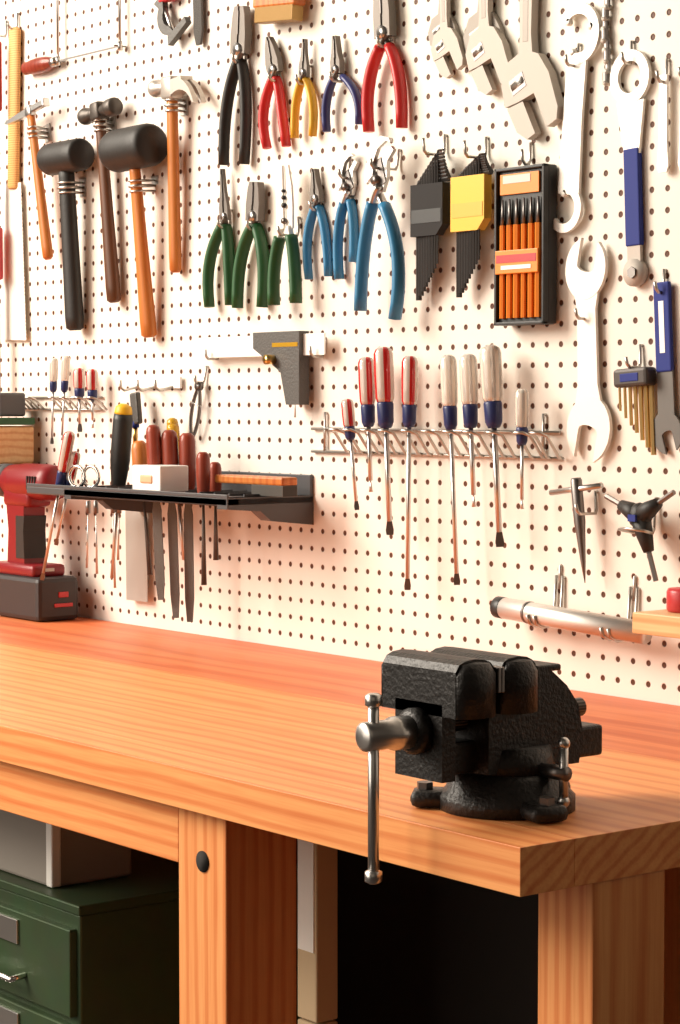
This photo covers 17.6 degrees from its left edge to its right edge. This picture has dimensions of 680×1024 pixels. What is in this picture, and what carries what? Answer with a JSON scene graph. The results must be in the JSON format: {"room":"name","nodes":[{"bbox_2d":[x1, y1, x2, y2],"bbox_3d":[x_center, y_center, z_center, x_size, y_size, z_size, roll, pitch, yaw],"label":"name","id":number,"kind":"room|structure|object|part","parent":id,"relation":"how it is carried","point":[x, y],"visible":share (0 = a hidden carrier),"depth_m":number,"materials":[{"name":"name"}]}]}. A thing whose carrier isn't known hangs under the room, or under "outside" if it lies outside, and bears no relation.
{"room":"workshop","nodes":[
{"label":"workshop","id":0,"kind":"room"},
{"bbox_2d":[0,20,8,392],"bbox_3d":[-0.582,-0.515,3.761,0.048,0.648,0.031,-2,4,-38],"label":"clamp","id":1,"kind":"object","parent":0,"point":[4,36],"depth_m":3.75,"materials":[{"name":"red"}]},
{"bbox_2d":[0,393,34,466],"bbox_3d":[-0.559,-0.138,3.710,0.090,0.127,0.100,-2,4,-38],"label":"block","id":2,"kind":"object","parent":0,"point":[16,442],"depth_m":3.68,"materials":[{"name":"brown wood"}]},
{"bbox_2d":[193,0,203,45],"bbox_3d":[-0.214,-0.772,3.293,0.028,0.145,0.021,-2,2,-38],"label":"file","id":3,"kind":"object","parent":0,"point":[198,22],"depth_m":3.29,"materials":[{"name":"grey metal"}]},
{"bbox_2d":[296,839,537,1023],"bbox_3d":[0.143,0.659,2.941,0.020,0.898,6.400,-2,4,-38],"label":"wall","id":4,"kind":"structure","parent":0,"point":[414,946],"depth_m":2.95,"materials":[{"name":"black"}]},
{"bbox_2d":[600,0,611,85],"bbox_3d":[0.317,-0.591,2.625,0.024,0.163,0.013,-2,4,-38],"label":"drill bit","id":5,"kind":"object","parent":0,"point":[606,50],"depth_m":2.62,"materials":[{"name":"silver metal"}]},
{"bbox_2d":[655,58,679,172],"bbox_3d":[0.386,-0.460,2.541,0.026,0.132,0.053,-2,4,-38],"label":"wrench","id":6,"kind":"object","parent":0,"point":[663,161],"depth_m":2.55,"materials":[{"name":"silver metal"}]},
{"bbox_3d":[-1.465,1.202,1.711,4.340,0.060,6.400,-2,4,-38],"label":"floor","id":7,"kind":"structure","parent":0,"visible":0},
{"bbox_2d":[0,848,300,1023],"bbox_3d":[-0.373,0.776,2.934,0.374,0.665,0.626,-2,4,-38],"label":"base cabinet","id":8,"kind":"object","parent":7,"relation":"on","point":[106,951],"visible":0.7,"depth_m":2.64,"materials":[{"name":"green metal"}]},
{"bbox_2d":[0,810,130,887],"bbox_3d":[-0.433,0.405,2.863,0.117,0.081,0.422,-2,4,-38],"label":"storage box","id":9,"kind":"object","parent":8,"relation":"on","point":[52,856],"visible":0.52,"depth_m":2.70,"materials":[{"name":"beige"}]},
{"bbox_2d":[298,839,336,1023],"bbox_3d":[-0.025,0.715,2.417,0.032,0.838,0.035,-2,4,-38],"label":"stack","id":10,"kind":"object","parent":7,"relation":"on","point":[317,864],"visible":0.64,"depth_m":2.39,"materials":[{"name":"beige cardboard"}]},
{"bbox_2d":[0,616,679,1023],"bbox_3d":[-0.630,0.638,3.340,0.704,0.900,3.417,-2,4,-38],"label":"workbench","id":11,"kind":"object","parent":7,"relation":"on","point":[211,756],"visible":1,"depth_m":2.16,"materials":[{"name":"brown wood"}]},
{"bbox_2d":[0,463,77,621],"bbox_3d":[-0.523,0.045,3.633,0.078,0.253,0.232,-2,4,-38],"label":"cordless drill","id":12,"kind":"object","parent":11,"relation":"on","point":[23,595],"visible":0.89,"depth_m":3.58,"materials":[{"name":"red plastic"}]},
{"bbox_2d":[355,646,601,884],"bbox_3d":[0.133,0.215,1.906,0.264,0.189,0.154,-2,4,-38],"label":"bench vise","id":13,"kind":"object","parent":11,"relation":"on","point":[502,732],"visible":1,"depth_m":1.88,"materials":[{"name":"black metal"}]},
{"bbox_3d":[0.198,-0.892,2.905,0.120,4.000,6.400,-2,4,-38],"label":"wall","id":14,"kind":"structure","parent":0,"visible":0},
{"bbox_2d":[0,0,679,705],"bbox_3d":[0.126,-0.838,2.852,0.062,2.102,6.400,-2,4,-38],"label":"pegboard","id":15,"kind":"object","parent":14,"relation":"attached to","point":[334,585],"depth_m":3.04,"materials":[{"name":"white"}]},
{"bbox_2d":[0,13,26,339],"bbox_3d":[-0.555,-0.570,3.740,0.028,0.553,0.092,-2,6,-38],"label":"saw","id":16,"kind":"object","parent":15,"relation":"hanging from","point":[12,314],"depth_m":3.74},
{"bbox_2d":[4,98,52,259],"bbox_3d":[-0.499,-0.544,3.658,0.040,0.259,0.135,-4,-5,-38],"label":"hammer","id":17,"kind":"object","parent":15,"relation":"hanging from","point":[29,112],"depth_m":3.63,"materials":[{"name":"brown wood"}]},
{"bbox_2d":[37,138,94,330],"bbox_3d":[-0.436,-0.448,3.573,0.058,0.306,0.105,-6,6,-38],"label":"hammer","id":18,"kind":"object","parent":15,"relation":"hanging from","point":[62,159],"depth_m":3.56,"materials":[{"name":"black rubber"}]},
{"bbox_2d":[25,396,107,410],"bbox_3d":[-0.474,-0.179,3.641,0.035,0.024,0.287,-2,4,-38],"label":"rack","id":19,"kind":"object","parent":15,"relation":"attached to","point":[31,398],"depth_m":3.62,"materials":[{"name":"metal"}]},
{"bbox_2d":[49,358,57,443],"bbox_3d":[-0.471,-0.183,3.627,0.015,0.142,0.016,0,3,-4],"label":"screwdriver","id":20,"kind":"object","parent":19,"relation":"in","point":[53,363],"visible":1,"depth_m":3.62,"materials":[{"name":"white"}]},
{"bbox_2d":[61,356,69,439],"bbox_3d":[-0.451,-0.186,3.599,0.023,0.138,0.015,3,4,41],"label":"screwdriver","id":21,"kind":"object","parent":19,"relation":"in","point":[65,361],"visible":1,"depth_m":3.59,"materials":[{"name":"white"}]},
{"bbox_2d":[73,368,84,431],"bbox_3d":[-0.422,-0.181,3.563,0.020,0.104,0.020,-2,3,-38],"label":"screwdriver","id":22,"kind":"object","parent":19,"relation":"in","point":[78,373],"visible":1,"depth_m":3.56,"materials":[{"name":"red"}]},
{"bbox_2d":[86,369,97,427],"bbox_3d":[-0.397,-0.182,3.531,0.020,0.095,0.020,-2,3,-38],"label":"screwdriver","id":23,"kind":"object","parent":19,"relation":"in","point":[91,374],"visible":1,"depth_m":3.52,"materials":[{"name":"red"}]},
{"bbox_2d":[21,0,125,74],"bbox_3d":[-0.436,-0.809,3.574,0.030,0.167,0.303,-2,3,-38],"label":"saw","id":24,"kind":"object","parent":15,"relation":"hanging from","point":[38,65],"depth_m":3.61,"materials":[{"name":"silver metal"}]},
{"bbox_2d":[77,97,122,302],"bbox_3d":[-0.369,-0.492,3.498,0.038,0.319,0.107,-5,1,-38],"label":"hammer","id":25,"kind":"object","parent":15,"relation":"hanging from","point":[99,112],"depth_m":3.48,"materials":[{"name":"brown wood"}]},
{"bbox_2d":[98,123,166,337],"bbox_3d":[-0.315,-0.432,3.400,0.077,0.325,0.113,-2,4,-38],"label":"mallet","id":26,"kind":"object","parent":15,"relation":"attached to","point":[134,148],"visible":1,"depth_m":3.39,"materials":[{"name":"orange wood"}]},
{"bbox_3d":[-0.300,-0.156,3.413,0.038,0.107,0.142,-2,4,-38],"label":"hanging hook bracket","id":27,"kind":"part","parent":15,"relation":"part of","materials":[{"name":"silver metal"}]},
{"bbox_2d":[27,403,313,621],"bbox_3d":[-0.254,0.000,3.277,0.150,0.323,0.586,-2,4,-38],"label":"shelf","id":28,"kind":"object","parent":15,"relation":"attached to","point":[167,468],"visible":1,"depth_m":3.25,"materials":[{"name":"grey plastic"}]},
{"bbox_2d":[154,0,191,45],"bbox_3d":[-0.253,-0.761,3.339,0.034,0.105,0.088,-2,4,-38],"label":"wrench","id":29,"kind":"object","parent":15,"relation":"hanging from","point":[164,22],"visible":1,"depth_m":3.34,"materials":[{"name":"grey metal"}]},
{"bbox_2d":[147,76,205,272],"bbox_3d":[-0.241,-0.511,3.335,0.038,0.295,0.123,-6,8,-38],"label":"hammer","id":30,"kind":"object","parent":15,"relation":"hanging from","point":[171,89],"depth_m":3.33,"materials":[{"name":"brown wood"}]},
{"bbox_2d":[189,365,208,436],"bbox_3d":[-0.216,-0.167,3.326,0.028,0.110,0.034,-2,4,-38],"label":"pliers","id":31,"kind":"object","parent":15,"relation":"hanging from","point":[199,385],"visible":0.94,"depth_m":3.32,"materials":[{"name":"silver metal"}]},
{"bbox_2d":[202,169,234,307],"bbox_3d":[-0.182,-0.405,3.267,0.033,0.202,0.066,-2,-1,-38],"label":"pliers","id":32,"kind":"object","parent":15,"relation":"hanging from","point":[223,231],"depth_m":3.25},
{"bbox_2d":[218,6,251,164],"bbox_3d":[-0.150,-0.622,3.214,0.034,0.228,0.061,-2,7,-38],"label":"pliers","id":33,"kind":"object","parent":15,"relation":"hanging from","point":[241,33],"depth_m":3.20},
{"bbox_2d":[232,182,268,307],"bbox_3d":[-0.131,-0.388,3.198,0.074,0.182,0.032,2,4,39],"label":"pliers","id":34,"kind":"object","parent":15,"relation":"hanging from","point":[255,200],"visible":0.96,"depth_m":3.18,"materials":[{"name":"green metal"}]},
{"bbox_2d":[198,331,326,416],"bbox_3d":[-0.117,-0.198,3.183,0.045,0.122,0.310,-2,4,-38],"label":"square","id":35,"kind":"object","parent":15,"relation":"hanging from","point":[289,352],"visible":1,"depth_m":3.12,"materials":[{"name":"grey metal"}]},
{"bbox_2d":[258,36,290,149],"bbox_3d":[-0.099,-0.596,3.151,0.032,0.163,0.064,-2,-12,-38],"label":"pliers","id":36,"kind":"object","parent":15,"relation":"hanging from","point":[273,59],"depth_m":3.14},
{"bbox_2d":[253,0,305,23],"bbox_3d":[-0.083,-0.774,3.115,0.040,0.168,0.101,-2,4,-38],"label":"wooden block","id":37,"kind":"object","parent":15,"relation":"attached to","point":[266,11],"visible":1,"depth_m":3.10,"materials":[{"name":"wood"}]},
{"bbox_2d":[267,165,301,304],"bbox_3d":[-0.075,-0.392,3.119,0.046,0.196,0.066,-2,1,-38],"label":"pliers","id":38,"kind":"object","parent":15,"relation":"hanging from","point":[284,202],"depth_m":3.11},
{"bbox_2d":[290,39,317,138],"bbox_3d":[-0.049,-0.594,3.087,0.032,0.137,0.048,-2,7,-38],"label":"pliers","id":39,"kind":"object","parent":15,"relation":"hanging from","point":[304,80],"depth_m":3.08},
{"bbox_2d":[302,169,332,279],"bbox_3d":[-0.032,-0.403,3.079,0.052,0.154,0.028,2,3,28],"label":"pliers","id":40,"kind":"object","parent":15,"relation":"hanging from","point":[317,209],"visible":1,"depth_m":3.08,"materials":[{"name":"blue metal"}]},
{"bbox_2d":[321,35,361,131],"bbox_3d":[0.002,-0.590,3.019,0.032,0.130,0.078,-2,3,-29],"label":"pliers","id":41,"kind":"object","parent":15,"relation":"hanging from","point":[337,67],"visible":0.98,"depth_m":3.02,"materials":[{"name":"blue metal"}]},
{"bbox_2d":[333,153,359,279],"bbox_3d":[0.008,-0.406,3.025,0.044,0.171,0.029,2,3,27],"label":"pliers","id":42,"kind":"object","parent":15,"relation":"attached to","point":[347,203],"visible":0.98,"depth_m":3.02,"materials":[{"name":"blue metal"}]},
{"bbox_2d":[354,136,404,319],"bbox_3d":[0.052,-0.377,2.932,0.078,0.243,0.059,1,3,14],"label":"pliers","id":43,"kind":"object","parent":15,"relation":"attached to","point":[379,179],"visible":1,"depth_m":2.92,"materials":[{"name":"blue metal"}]},
{"bbox_2d":[361,0,407,132],"bbox_3d":[0.061,-0.613,2.944,0.034,0.203,0.080,-2,3,-31],"label":"pliers","id":44,"kind":"object","parent":15,"relation":"hanging from","point":[384,11],"visible":1,"depth_m":2.94,"materials":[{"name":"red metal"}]},
{"bbox_2d":[410,134,451,300],"bbox_3d":[0.119,-0.385,2.871,0.046,0.216,0.068,-2,4,-38],"label":"keys","id":45,"kind":"object","parent":15,"relation":"hanging from","point":[430,198],"visible":1,"depth_m":2.87,"materials":[{"name":"black"}]},
{"bbox_2d":[311,412,564,459],"bbox_3d":[0.104,-0.102,2.899,0.054,0.058,0.514,-2,4,-38],"label":"rack","id":46,"kind":"object","parent":15,"relation":"attached to","point":[543,455],"visible":0.97,"depth_m":2.86,"materials":[{"name":"silver metal"}]},
{"bbox_2d":[341,399,358,509],"bbox_3d":[0.013,-0.079,2.992,0.018,0.151,0.032,-1,3,-27],"label":"screwdriver","id":47,"kind":"object","parent":46,"relation":"hanging from","point":[347,405],"visible":1,"depth_m":2.99,"materials":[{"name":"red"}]},
{"bbox_2d":[358,357,375,491],"bbox_3d":[0.036,-0.118,2.963,0.025,0.182,0.023,3,4,41],"label":"screwdriver","id":48,"kind":"object","parent":46,"relation":"in","point":[367,398],"visible":0.98,"depth_m":2.95,"materials":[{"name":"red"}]},
{"bbox_2d":[373,347,393,534],"bbox_3d":[0.058,-0.095,2.936,0.028,0.251,0.028,0,3,-4],"label":"screwdriver","id":49,"kind":"object","parent":46,"relation":"in","point":[382,356],"visible":1,"depth_m":2.92,"materials":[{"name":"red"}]},
{"bbox_2d":[401,356,417,589],"bbox_3d":[0.090,-0.051,2.897,0.023,0.308,0.023,-2,4,-38],"label":"screwdriver","id":50,"kind":"object","parent":46,"relation":"in","point":[409,364],"visible":1,"depth_m":2.89,"materials":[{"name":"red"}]},
{"bbox_2d":[440,355,459,584],"bbox_3d":[0.141,-0.054,2.831,0.023,0.296,0.030,-1,3,-14],"label":"screwdriver","id":51,"kind":"object","parent":46,"relation":"hanging from","point":[448,363],"visible":1,"depth_m":2.82,"materials":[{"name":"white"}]},
{"bbox_2d":[459,354,477,506],"bbox_3d":[0.164,-0.104,2.800,0.025,0.195,0.024,1,3,18],"label":"screwdriver","id":52,"kind":"object","parent":46,"relation":"in","point":[468,366],"visible":1,"depth_m":2.79,"materials":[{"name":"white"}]},
{"bbox_2d":[479,345,503,546],"bbox_3d":[0.190,-0.083,2.767,0.029,0.254,0.032,0,3,-7],"label":"screwdriver","id":53,"kind":"object","parent":46,"relation":"hanging from","point":[491,373],"visible":1,"depth_m":2.75,"materials":[{"name":"clear plastic"},{"name":"blue plastic"},{"name":"steel"}]},
{"bbox_2d":[515,389,528,508],"bbox_3d":[0.225,-0.078,2.723,0.018,0.148,0.018,-2,3,-38],"label":"screwdriver","id":54,"kind":"object","parent":46,"relation":"hanging from","point":[521,395],"visible":1,"depth_m":2.72,"materials":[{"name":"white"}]},
{"bbox_2d":[428,0,466,78],"bbox_3d":[0.134,-0.649,2.848,0.034,0.175,0.077,-2,4,-38],"label":"wrench","id":55,"kind":"object","parent":15,"relation":"attached to","point":[444,35],"visible":1,"depth_m":2.85,"materials":[{"name":"silver metal"}]},
{"bbox_2d":[450,136,493,297],"bbox_3d":[0.169,-0.377,2.807,0.046,0.204,0.068,-2,4,-38],"label":"keys","id":56,"kind":"object","parent":15,"relation":"hanging from","point":[471,190],"visible":1,"depth_m":2.80,"materials":[{"name":"yellow plastic"}]},
{"bbox_2d":[463,0,511,94],"bbox_3d":[0.183,-0.641,2.786,0.034,0.225,0.094,-2,2,-38],"label":"wrench","id":57,"kind":"object","parent":15,"relation":"attached to","point":[485,40],"visible":1,"depth_m":2.79,"materials":[{"name":"silver metal"}]},
{"bbox_2d":[494,142,556,325],"bbox_3d":[0.232,-0.347,2.737,0.036,0.228,0.091,-2,4,-38],"label":"screwdriver set","id":58,"kind":"object","parent":15,"relation":"attached to","point":[525,197],"visible":1,"depth_m":2.72,"materials":[{"name":"plastic"}]},
{"bbox_2d":[501,0,563,139],"bbox_3d":[0.237,-0.593,2.719,0.034,0.263,0.102,-2,4,-38],"label":"wrench","id":59,"kind":"object","parent":15,"relation":"hanging from","point":[530,74],"visible":1,"depth_m":2.72,"materials":[{"name":"silver metal"}]},
{"bbox_2d":[490,564,651,643],"bbox_3d":[0.284,0.108,2.676,0.056,0.085,0.260,-2,4,-38],"label":"tube","id":60,"kind":"object","parent":15,"relation":"attached to","point":[610,628],"visible":0.95,"depth_m":2.66,"materials":[{"name":"silver metal"}]},
{"bbox_2d":[549,478,603,582],"bbox_3d":[0.285,0.022,2.671,0.084,0.128,0.043,2,3,30],"label":"hanging t-handle reamer","id":61,"kind":"object","parent":15,"relation":"attached to","point":[576,489],"visible":1,"depth_m":2.66,"materials":[{"name":"silver metal"}]},
{"bbox_2d":[553,3,601,232],"bbox_3d":[0.284,-0.478,2.668,0.082,0.275,0.030,2,4,38],"label":"wrench","id":62,"kind":"object","parent":15,"relation":"hanging from","point":[570,170],"visible":1,"depth_m":2.67,"materials":[{"name":"silver metal"}]},
{"bbox_2d":[565,238,612,462],"bbox_3d":[0.298,-0.196,2.664,0.030,0.273,0.074,-2,2,-38],"label":"wrench","id":63,"kind":"object","parent":15,"relation":"hanging from","point":[589,408],"depth_m":2.66,"materials":[{"name":"silver metal"}]},
{"bbox_2d":[610,40,651,286],"bbox_3d":[0.344,-0.412,2.598,0.026,0.291,0.064,-2,1,-38],"label":"wrench","id":64,"kind":"object","parent":15,"relation":"hanging from","point":[631,108],"depth_m":2.59,"materials":[{"name":"silver metal"}]},
{"bbox_2d":[614,344,656,454],"bbox_3d":[0.350,-0.133,2.598,0.034,0.132,0.055,-2,0,-38],"label":"keys","id":65,"kind":"object","parent":15,"relation":"hanging from","point":[644,378],"depth_m":2.59,"materials":[{"name":"gold metal"}]},
{"bbox_2d":[604,490,675,581],"bbox_3d":[0.353,0.026,2.582,0.107,0.108,0.054,2,3,32],"label":"wrench","id":66,"kind":"object","parent":15,"relation":"hanging from","point":[639,515],"visible":1,"depth_m":2.56,"materials":[{"name":"black rubber"}]},
{"bbox_2d":[632,587,679,638],"bbox_3d":[0.528,0.129,2.306,0.120,0.070,0.500,-2,4,-38],"label":"wood shelf","id":67,"kind":"object","parent":15,"relation":"attached to","point":[666,622],"visible":1,"depth_m":2.45,"materials":[{"name":"brown wood"}]},
{"bbox_2d":[653,269,679,453],"bbox_3d":[0.378,-0.176,2.567,0.025,0.217,0.047,-2,0,-38],"label":"wrench","id":68,"kind":"object","parent":15,"relation":"hanging from","point":[666,420],"depth_m":2.56,"materials":[{"name":"blue plastic"}]}
]}

